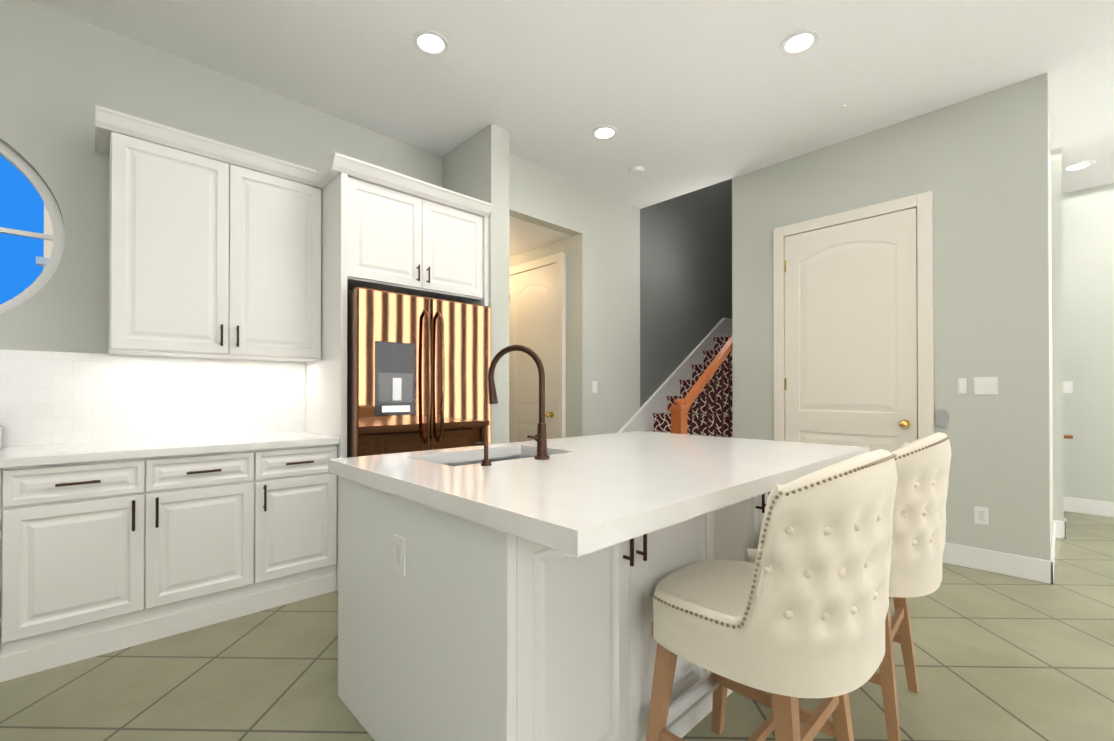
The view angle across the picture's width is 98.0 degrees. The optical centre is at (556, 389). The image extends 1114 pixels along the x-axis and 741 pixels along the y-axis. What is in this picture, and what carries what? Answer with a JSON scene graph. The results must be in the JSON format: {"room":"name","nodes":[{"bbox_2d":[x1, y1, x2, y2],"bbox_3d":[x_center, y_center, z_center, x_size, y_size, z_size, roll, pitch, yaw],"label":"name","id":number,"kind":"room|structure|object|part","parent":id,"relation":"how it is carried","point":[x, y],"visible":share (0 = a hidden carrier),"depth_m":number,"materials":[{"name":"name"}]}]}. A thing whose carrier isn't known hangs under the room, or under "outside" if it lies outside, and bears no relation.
{"room":"kitchen","nodes":[
{"label":"kitchen","id":0,"kind":"room"},
{"bbox_2d":[0,0,441,353],"bbox_3d":[-2.973,-0.390,2.267,5.400,3.170,0.150,0,0,-44],"label":"wall","id":1,"kind":"structure","parent":0,"point":[62,75],"depth_m":2.61,"materials":[{"name":"paint"}]},
{"bbox_2d":[0,141,64,313],"bbox_3d":[-3.023,-0.805,2.228,1.066,1.066,0.060,0,0,-44],"label":"window","id":2,"kind":"structure","parent":1,"relation":"attached to","point":[29,173],"depth_m":2.51,"materials":[{"name":"white"}]},
{"bbox_2d":[0,349,305,447],"bbox_3d":[-3.228,0.047,1.905,4.135,0.492,0.014,0,0,-44],"label":"tile backsplash","id":3,"kind":"structure","parent":1,"relation":"attached to","point":[47,397],"depth_m":2.73,"materials":[{"name":"white tile"}]},
{"bbox_2d":[107,109,326,364],"bbox_3d":[-1.975,-0.779,2.866,0.994,1.175,0.334,0,0,-44],"label":"upper cabinet","id":4,"kind":"object","parent":1,"relation":"attached to","point":[219,250],"depth_m":2.69,"materials":[{"name":"paint"}]},
{"bbox_2d":[442,124,508,443],"bbox_3d":[-1.359,-0.377,4.608,0.170,3.170,2.700,0,0,-44],"label":"wall","id":5,"kind":"structure","parent":0,"point":[476,166],"depth_m":3.65,"materials":[{"name":"paint"}]},
{"bbox_2d":[327,157,486,304],"bbox_3d":[-1.124,-1.016,3.474,0.993,0.694,0.634,0,0,-44],"label":"upper cabinet","id":6,"kind":"object","parent":5,"relation":"attached to","point":[391,232],"depth_m":3.15,"materials":[{"name":"paint"}]},
{"bbox_2d":[509,237,572,437],"bbox_3d":[-0.602,-0.372,5.589,0.120,3.170,2.330,0,0,-44],"label":"wall","id":7,"kind":"structure","parent":0,"point":[565,246],"depth_m":4.76,"materials":[{"name":"paint"}]},
{"bbox_2d":[509,252,565,442],"bbox_3d":[-0.281,-0.070,5.071,0.122,2.561,0.942,0,0,-44],"label":"hallway door","id":8,"kind":"structure","parent":7,"relation":"in","point":[537,306],"depth_m":5.03,"materials":[{"name":"white wood"}]},
{"bbox_2d":[509,216,572,256],"bbox_3d":[-1.036,-1.784,5.182,1.076,0.590,2.328,0,0,-44],"label":"ceiling","id":9,"kind":"structure","parent":0,"point":[525,236],"depth_m":4.72,"materials":[{"name":"paint"}]},
{"bbox_2d":[0,511,1113,740],"bbox_3d":[0.493,1.245,2.253,10.400,0.100,8.950,0,0,-44],"label":"floor","id":10,"kind":"structure","parent":0,"point":[1002,657],"depth_m":1.99,"materials":[{"name":"tile"}]},
{"bbox_2d":[0,425,2,448],"bbox_3d":[-2.754,0.683,1.862,0.755,1.020,0.695,0,0,-44],"label":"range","id":11,"kind":"object","parent":10,"relation":"on","point":[1,436],"visible":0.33,"depth_m":2.34,"materials":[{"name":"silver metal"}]},
{"bbox_2d":[0,451,259,681],"bbox_3d":[-2.166,0.759,2.481,0.940,0.876,0.614,0,0,-44],"label":"base cabinet","id":12,"kind":"object","parent":10,"relation":"on","point":[108,546],"depth_m":2.22,"materials":[{"name":"paint"}]},
{"bbox_2d":[0,431,338,470],"bbox_3d":[-2.003,0.301,2.622,1.368,0.040,0.638,0,0,-44],"label":"countertop","id":13,"kind":"structure","parent":12,"relation":"on","point":[48,455],"depth_m":2.38,"materials":[{"name":"white stone"}]},
{"bbox_2d":[260,443,338,610],"bbox_3d":[-1.672,0.761,2.954,0.428,0.876,0.614,0,0,-44],"label":"base cabinet","id":14,"kind":"object","parent":10,"relation":"on","point":[298,492],"depth_m":2.73,"materials":[{"name":"paint"}]},
{"bbox_2d":[347,287,490,457],"bbox_3d":[-1.046,0.294,3.389,0.960,1.815,0.808,0,0,-44],"label":"refrigerator","id":15,"kind":"object","parent":10,"relation":"on","point":[417,371],"visible":0.44,"depth_m":3.06,"materials":[{"name":"brown"}]},
{"bbox_2d":[338,453,769,740],"bbox_3d":[0.230,0.760,2.165,1.963,0.870,1.098,0,0,-44],"label":"kitchen island","id":16,"kind":"object","parent":10,"relation":"on","point":[498,592],"depth_m":1.38,"materials":[{"name":"paint"}]},
{"bbox_2d":[328,453,655,560],"bbox_3d":[-0.335,0.296,1.493,0.254,0.050,1.350,0,0,-44],"label":"island countertop","id":17,"kind":"structure","parent":16,"relation":"on","point":[570,522],"depth_m":1.20,"materials":[{"name":"white stone"}]},
{"bbox_2d":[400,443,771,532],"bbox_3d":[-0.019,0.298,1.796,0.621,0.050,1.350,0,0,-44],"label":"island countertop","id":18,"kind":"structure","parent":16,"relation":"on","point":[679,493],"depth_m":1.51,"materials":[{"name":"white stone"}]},
{"bbox_2d":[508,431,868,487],"bbox_3d":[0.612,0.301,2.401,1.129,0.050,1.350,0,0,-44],"label":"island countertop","id":19,"kind":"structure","parent":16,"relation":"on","point":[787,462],"depth_m":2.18,"materials":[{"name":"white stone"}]},
{"bbox_2d":[618,318,732,437],"bbox_3d":[1.831,-0.313,5.401,3.515,3.050,1.064,0,0,-44],"label":"stairs","id":20,"kind":"structure","parent":10,"relation":"on","point":[692,394],"depth_m":5.27,"materials":[{"name":"carpet"}]},
{"bbox_3d":[1.989,-0.316,4.899,2.870,3.050,0.120,0,0,-44],"label":"railing","id":21,"kind":"part","parent":20,"relation":"part of","materials":[{"name":"brown wood"}]},
{"bbox_2d":[646,449,897,740],"bbox_3d":[0.587,0.670,1.363,0.610,1.039,0.592,0,0,-44],"label":"bar stool","id":22,"kind":"object","parent":10,"relation":"on","point":[790,610],"visible":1,"depth_m":1.09,"materials":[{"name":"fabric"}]},
{"bbox_2d":[768,432,950,740],"bbox_3d":[1.150,0.673,1.881,0.614,1.039,0.594,0,0,-44],"label":"bar stool","id":23,"kind":"object","parent":10,"relation":"on","point":[919,520],"visible":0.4,"depth_m":1.58,"materials":[{"name":"fabric"}]},
{"bbox_2d":[942,542,1052,583],"bbox_3d":[2.848,1.130,3.194,0.015,0.140,0.572,0,0,-44],"label":"baseboard","id":24,"kind":"structure","parent":10,"relation":"on","point":[1030,568],"depth_m":3.15,"materials":[{"name":"white wood"}]},
{"bbox_2d":[30,0,1113,208],"bbox_3d":[1.184,-2.039,1.549,10.400,0.120,6.950,0,0,-44],"label":"ceiling","id":25,"kind":"structure","parent":0,"point":[682,97],"depth_m":2.96,"materials":[{"name":"paint"}]},
{"bbox_2d":[413,30,448,55],"bbox_3d":[-0.717,-1.967,2.753,0.200,0.010,0.200,0,0,-44],"label":"recessed light","id":26,"kind":"object","parent":25,"relation":"in","point":[430,43],"visible":1,"depth_m":2.75,"materials":[{"name":"white plastic"}]},
{"bbox_2d":[592,126,617,139],"bbox_3d":[0.365,-1.962,3.706,0.200,0.010,0.200,0,0,-44],"label":"recessed light","id":27,"kind":"object","parent":25,"relation":"in","point":[604,132],"visible":1,"depth_m":3.70,"materials":[{"name":"white plastic"}]},
{"bbox_2d":[629,166,644,175],"bbox_3d":[0.710,-1.947,4.314,0.140,0.031,0.140,0,0,-44],"label":"smoke detector","id":28,"kind":"object","parent":25,"relation":"attached to","point":[636,170],"visible":1,"depth_m":4.29,"materials":[{"name":"white plastic"}]},
{"bbox_2d":[780,29,818,55],"bbox_3d":[1.377,-1.967,2.750,0.200,0.010,0.200,0,0,-44],"label":"recessed light","id":29,"kind":"object","parent":25,"relation":"in","point":[799,42],"visible":1,"depth_m":2.74,"materials":[{"name":"white"}]},
{"bbox_2d":[1062,161,1094,171],"bbox_3d":[4.578,-1.959,4.251,0.200,0.010,0.200,0,0,-44],"label":"recessed light","id":30,"kind":"object","parent":25,"relation":"in","point":[1078,166],"visible":1,"depth_m":4.25,"materials":[{"name":"white plastic"}]},
{"bbox_2d":[509,153,731,436],"bbox_3d":[1.166,-1.587,5.593,4.830,5.600,0.120,0,0,-44],"label":"wall","id":31,"kind":"structure","parent":0,"point":[606,299],"depth_m":5.12,"materials":[{"name":"paint"}]},
{"bbox_2d":[592,381,596,392],"bbox_3d":[0.370,-0.026,4.731,0.072,0.115,0.008,0,0,-44],"label":"light switch","id":32,"kind":"object","parent":31,"relation":"attached to","point":[594,386],"visible":1,"depth_m":4.72,"materials":[{"name":"white plastic"}]},
{"bbox_2d":[732,73,1052,560],"bbox_3d":[2.841,-0.379,4.227,1.390,3.170,2.060,0,0,-44],"label":"wall block","id":33,"kind":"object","parent":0,"point":[979,167],"visible":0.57,"depth_m":3.28,"materials":[{"name":"paint"}]},
{"bbox_2d":[773,191,933,452],"bbox_3d":[2.233,-0.092,3.761,0.122,2.591,1.092,0,0,-44],"label":"entry door","id":34,"kind":"structure","parent":33,"relation":"attached to","point":[853,331],"depth_m":3.72,"materials":[{"name":"white wood"}]},
{"bbox_2d":[935,410,948,426],"bbox_3d":[2.681,0.201,3.372,0.012,0.120,0.080,0,0,-44],"label":"door chime","id":35,"kind":"object","parent":33,"relation":"attached to","point":[941,418],"visible":1,"depth_m":3.37,"materials":[{"name":"grey plastic"}]},
{"bbox_2d":[958,378,966,393],"bbox_3d":[2.761,-0.024,3.296,0.008,0.105,0.045,0,0,-44],"label":"switch plate","id":36,"kind":"object","parent":33,"relation":"attached to","point":[962,385],"visible":1,"depth_m":3.29,"materials":[{"name":"white plastic"}]},
{"bbox_2d":[974,506,988,524],"bbox_3d":[2.827,0.840,3.224,0.006,0.115,0.072,0,0,-44],"label":"outlet","id":37,"kind":"object","parent":33,"relation":"attached to","point":[981,515],"visible":1,"depth_m":3.22,"materials":[{"name":"white plastic"}]},
{"bbox_2d":[974,377,997,394],"bbox_3d":[2.844,-0.025,3.210,0.008,0.118,0.118,0,0,-44],"label":"switch plate","id":38,"kind":"object","parent":33,"relation":"attached to","point":[985,385],"visible":1,"depth_m":3.21,"materials":[{"name":"white plastic"}]},
{"bbox_2d":[1051,147,1063,520],"bbox_3d":[3.407,-0.377,4.728,0.120,3.170,2.120,0,0,-44],"label":"wall","id":39,"kind":"structure","parent":0,"point":[1057,326],"depth_m":3.94,"materials":[{"name":"paint"}]},
{"bbox_2d":[1051,520,1059,583],"bbox_3d":[3.559,1.132,3.458,1.406,0.140,0.029,0,0,-44],"label":"baseboard","id":40,"kind":"structure","parent":39,"relation":"attached to","point":[1056,524],"depth_m":3.57,"materials":[{"name":"white wood"}]},
{"bbox_2d":[1062,183,1113,501],"bbox_3d":[5.505,-0.378,4.452,0.130,3.170,5.180,0,0,-44],"label":"wall","id":41,"kind":"structure","parent":0,"point":[1088,306],"depth_m":4.71,"materials":[{"name":"paint"}]},
{"bbox_2d":[1063,382,1072,392],"bbox_3d":[5.067,-0.021,4.806,0.008,0.115,0.072,0,0,-44],"label":"switch plate","id":42,"kind":"object","parent":41,"relation":"attached to","point":[1067,387],"visible":0.88,"depth_m":4.80,"materials":[{"name":"white plastic"}]},
{"bbox_2d":[1064,434,1072,438],"bbox_3d":[4.258,0.392,4.031,0.148,0.025,0.053,0,0,-44],"label":"shelf","id":43,"kind":"object","parent":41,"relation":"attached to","point":[1068,436],"visible":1,"depth_m":3.99,"materials":[{"name":"brown wood"}]},
{"bbox_2d":[1064,497,1113,516],"bbox_3d":[5.398,1.137,4.445,0.022,0.140,5.030,0,0,-44],"label":"baseboard","id":44,"kind":"structure","parent":41,"relation":"attached to","point":[1094,507],"depth_m":4.69,"materials":[{"name":"white wood"}]},
{"label":"outside","id":45,"kind":"structure","parent":0,"visible":0},
{"bbox_2d":[0,155,43,304],"bbox_3d":[-22.297,-7.706,20.320,24.000,22.000,0.100,0,0,-44],"label":"sky","id":46,"kind":"structure","parent":45,"point":[21,205],"depth_m":20.12,"materials":[{"name":"blue"}]},
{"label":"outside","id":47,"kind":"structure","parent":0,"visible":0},
{"bbox_2d":[36,204,64,267],"bbox_3d":[-5.973,-1.323,8.087,3.490,5.300,4.100,0,0,-44],"label":"building","id":48,"kind":"structure","parent":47,"point":[48,244],"depth_m":5.53,"materials":[{"name":"white"}]}
]}

